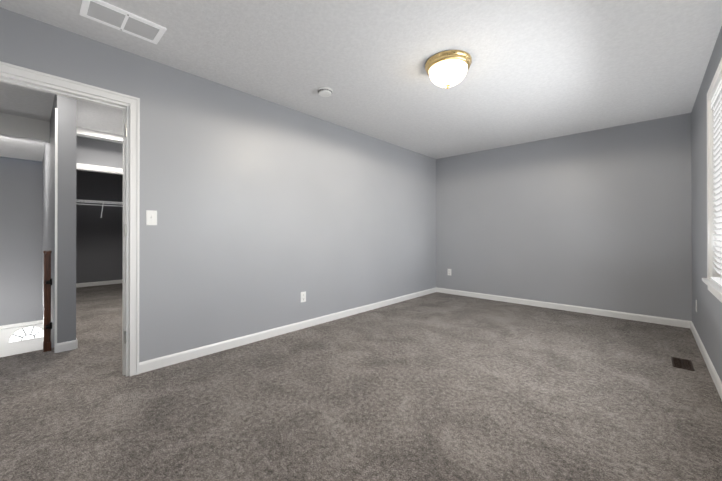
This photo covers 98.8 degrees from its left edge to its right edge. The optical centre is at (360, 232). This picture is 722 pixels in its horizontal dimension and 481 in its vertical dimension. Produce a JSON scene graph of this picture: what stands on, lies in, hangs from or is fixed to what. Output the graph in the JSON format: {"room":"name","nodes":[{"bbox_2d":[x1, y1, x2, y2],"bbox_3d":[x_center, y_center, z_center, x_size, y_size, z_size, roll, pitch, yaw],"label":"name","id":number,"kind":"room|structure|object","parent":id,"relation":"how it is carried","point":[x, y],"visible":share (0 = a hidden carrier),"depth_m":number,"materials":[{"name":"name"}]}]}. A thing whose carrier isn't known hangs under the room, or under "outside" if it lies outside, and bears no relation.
{"room":"empty bedroom","nodes":[
{"label":"empty bedroom","id":0,"kind":"room"},
{"bbox_2d":[0,157,39,325],"bbox_3d":[-6.514,0.914,5.662,0.120,5.650,1.680,0,0,43],"label":"wall","id":1,"kind":"structure","parent":0,"point":[27,213],"depth_m":5.75,"materials":[{"name":"grey paint"}]},
{"bbox_2d":[0,320,43,356],"bbox_3d":[-6.251,2.709,5.750,0.115,2.060,1.015,0,0,43],"label":"door","id":2,"kind":"structure","parent":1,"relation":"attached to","point":[17,338],"depth_m":5.73,"materials":[{"name":"white wood"}]},
{"bbox_2d":[40,94,76,347],"bbox_3d":[-4.356,0.910,4.377,4.530,5.650,0.130,0,0,43],"label":"wall","id":3,"kind":"structure","parent":0,"point":[67,107],"depth_m":2.86,"materials":[{"name":"grey paint"}]},
{"bbox_2d":[54,108,57,352],"bbox_3d":[-2.751,-0.019,2.791,0.026,2.200,0.016,0,0,43],"label":"trim","id":4,"kind":"structure","parent":3,"relation":"attached to","point":[56,183],"depth_m":2.78,"materials":[{"name":"white wood"}]},
{"bbox_2d":[0,113,122,142],"bbox_3d":[-3.777,-1.236,3.912,0.120,0.240,2.900,0,0,43],"label":"trim","id":5,"kind":"structure","parent":3,"relation":"attached to","point":[20,127],"depth_m":3.69,"materials":[{"name":"white"}]},
{"bbox_2d":[71,338,77,348],"bbox_3d":[-3.362,1.042,3.549,1.973,0.082,0.013,0,0,43],"label":"baseboard","id":6,"kind":"structure","parent":3,"relation":"attached to","point":[74,342],"depth_m":2.87,"materials":[{"name":"white wood"}]},
{"bbox_2d":[0,283,121,403],"bbox_3d":[-3.941,1.184,4.059,5.330,0.200,2.900,0,0,43],"label":"floor","id":7,"kind":"structure","parent":0,"point":[96,353],"depth_m":2.67,"materials":[{"name":"grey carpet"}]},
{"bbox_2d":[43,250,51,351],"bbox_3d":[-2.852,0.623,2.816,0.139,0.915,0.056,0,0,43],"label":"stair newel post","id":8,"kind":"object","parent":7,"relation":"on","point":[47,304],"visible":1,"depth_m":2.82,"materials":[{"name":"brown wood"}]},
{"bbox_2d":[76,170,122,282],"bbox_3d":[-5.437,-0.129,6.455,0.120,2.440,1.435,0,0,43],"label":"wall","id":9,"kind":"structure","parent":0,"point":[99,248],"depth_m":6.39,"materials":[{"name":"grey paint"}]},
{"bbox_2d":[76,279,121,287],"bbox_3d":[-5.399,1.050,6.394,0.013,0.082,1.400,0,0,43],"label":"baseboard","id":10,"kind":"structure","parent":9,"relation":"attached to","point":[98,283],"depth_m":6.37,"materials":[{"name":"white wood"}]},
{"bbox_2d":[76,199,122,217],"bbox_3d":[-5.274,-0.469,6.304,0.330,0.330,1.343,0,0,43],"label":"wire closet shelf","id":11,"kind":"object","parent":9,"relation":"attached to","point":[89,201],"visible":0.52,"depth_m":6.23,"materials":[{"name":"white metal"}]},
{"bbox_2d":[77,136,122,168],"bbox_3d":[-3.644,-0.134,4.786,0.120,2.440,1.435,0,0,43],"label":"wall","id":12,"kind":"structure","parent":0,"point":[91,151],"depth_m":4.51,"materials":[{"name":"grey paint"}]},
{"bbox_2d":[76,163,122,174],"bbox_3d":[-3.769,0.057,4.639,0.136,2.058,1.036,0,0,43],"label":"trim","id":13,"kind":"structure","parent":12,"relation":"attached to","point":[96,168],"depth_m":4.52,"materials":[{"name":"white wood"}]},
{"bbox_2d":[0,7,435,361],"bbox_3d":[-0.595,-0.137,3.658,0.120,2.440,5.908,0,0,43],"label":"wall","id":14,"kind":"structure","parent":0,"point":[268,213],"depth_m":3.00,"materials":[{"name":"grey paint"}]},
{"bbox_2d":[0,61,139,376],"bbox_3d":[-2.071,0.025,2.068,0.157,2.106,0.947,0,0,43],"label":"door frame","id":15,"kind":"structure","parent":14,"relation":"attached to","point":[128,105],"depth_m":2.33,"materials":[{"name":"white wood"}]},
{"bbox_2d":[146,210,156,224],"bbox_3d":[-1.644,-0.117,2.431,0.016,0.116,0.072,0,0,43],"label":"light switch","id":16,"kind":"object","parent":14,"relation":"attached to","point":[151,217],"visible":1,"depth_m":2.43,"materials":[{"name":"white plastic"}]},
{"bbox_2d":[139,288,434,373],"bbox_3d":[-0.158,1.043,4.025,0.013,0.082,4.529,0,0,43],"label":"baseboard","id":17,"kind":"structure","parent":14,"relation":"attached to","point":[163,361],"depth_m":3.09,"materials":[{"name":"white wood"}]},
{"bbox_2d":[301,291,305,301],"bbox_3d":[-0.652,0.729,3.500,0.007,0.116,0.072,0,0,43],"label":"outlet","id":18,"kind":"object","parent":14,"relation":"attached to","point":[303,296],"visible":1,"depth_m":3.50,"materials":[{"name":"white plastic"}]},
{"bbox_2d":[0,292,721,480],"bbox_3d":[0.627,1.180,2.516,3.460,0.200,5.908,0,0,43],"label":"floor carpet","id":19,"kind":"object","parent":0,"point":[437,386],"visible":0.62,"depth_m":1.90,"materials":[{"name":"grey carpet"}]},
{"bbox_2d":[671,357,693,370],"bbox_3d":[2.643,1.077,2.546,0.120,0.006,0.260,0,0,43],"label":"air vent register","id":20,"kind":"object","parent":19,"relation":"on","point":[682,363],"visible":0.98,"depth_m":2.54,"materials":[{"name":"brown metal"}]},
{"bbox_2d":[0,0,721,160],"bbox_3d":[-1.572,-1.431,4.161,8.910,0.150,6.508,0,0,43],"label":"ceiling","id":21,"kind":"structure","parent":0,"point":[541,70],"depth_m":2.43,"materials":[{"name":"white paint"}]},
{"bbox_2d":[80,0,166,43],"bbox_3d":[-1.520,-1.355,1.989,0.235,0.014,0.410,0,0,43],"label":"ceiling vent","id":22,"kind":"object","parent":21,"relation":"in","point":[108,14],"visible":1,"depth_m":1.97,"materials":[{"name":"white metal"}]},
{"bbox_2d":[318,87,332,96],"bbox_3d":[-0.343,-1.337,2.956,0.144,0.045,0.144,0,0,43],"label":"smoke detector","id":23,"kind":"object","parent":21,"relation":"attached to","point":[325,91],"visible":1,"depth_m":2.92,"materials":[{"name":"white plastic"}]},
{"bbox_2d":[425,50,471,88],"bbox_3d":[0.697,-1.255,2.480,0.360,0.210,0.360,0,0,43],"label":"ceiling light fixture","id":24,"kind":"object","parent":21,"relation":"attached to","point":[447,69],"visible":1,"depth_m":2.38,"materials":[{"name":"white glass"}]},
{"bbox_2d":[436,113,687,320],"bbox_3d":[2.607,-0.134,4.631,3.180,2.440,0.120,0,0,43],"label":"wall","id":25,"kind":"structure","parent":0,"point":[598,219],"depth_m":4.23,"materials":[{"name":"grey paint"}]},
{"bbox_2d":[435,287,686,327],"bbox_3d":[2.551,1.045,4.590,3.150,0.082,0.013,0,0,43],"label":"baseboard","id":26,"kind":"structure","parent":25,"relation":"attached to","point":[616,314],"depth_m":4.23,"materials":[{"name":"white wood"}]},
{"bbox_2d":[688,26,721,381],"bbox_3d":[1.849,-0.143,1.382,0.120,2.440,5.908,0,0,43],"label":"wall","id":27,"kind":"structure","parent":0,"point":[707,321],"depth_m":2.84,"materials":[{"name":"grey paint"}]},
{"bbox_2d":[687,321,721,399],"bbox_3d":[1.800,1.036,1.424,0.013,0.082,5.668,0,0,43],"label":"baseboard","id":28,"kind":"structure","parent":27,"relation":"attached to","point":[716,380],"depth_m":2.47,"materials":[{"name":"white wood"}]},
{"bbox_2d":[702,58,721,302],"bbox_3d":[2.134,-0.324,1.720,0.165,1.537,1.890,0,0,43],"label":"window","id":29,"kind":"structure","parent":27,"relation":"in","point":[714,289],"depth_m":2.37,"materials":[{"name":"white"}]},
{"bbox_2d":[711,79,721,286],"bbox_3d":[2.116,-0.327,1.736,0.064,1.360,1.674,0,0,43],"label":"window blinds","id":30,"kind":"object","parent":29,"relation":"attached to","point":[716,103],"visible":1,"depth_m":2.21,"materials":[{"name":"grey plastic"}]}
]}

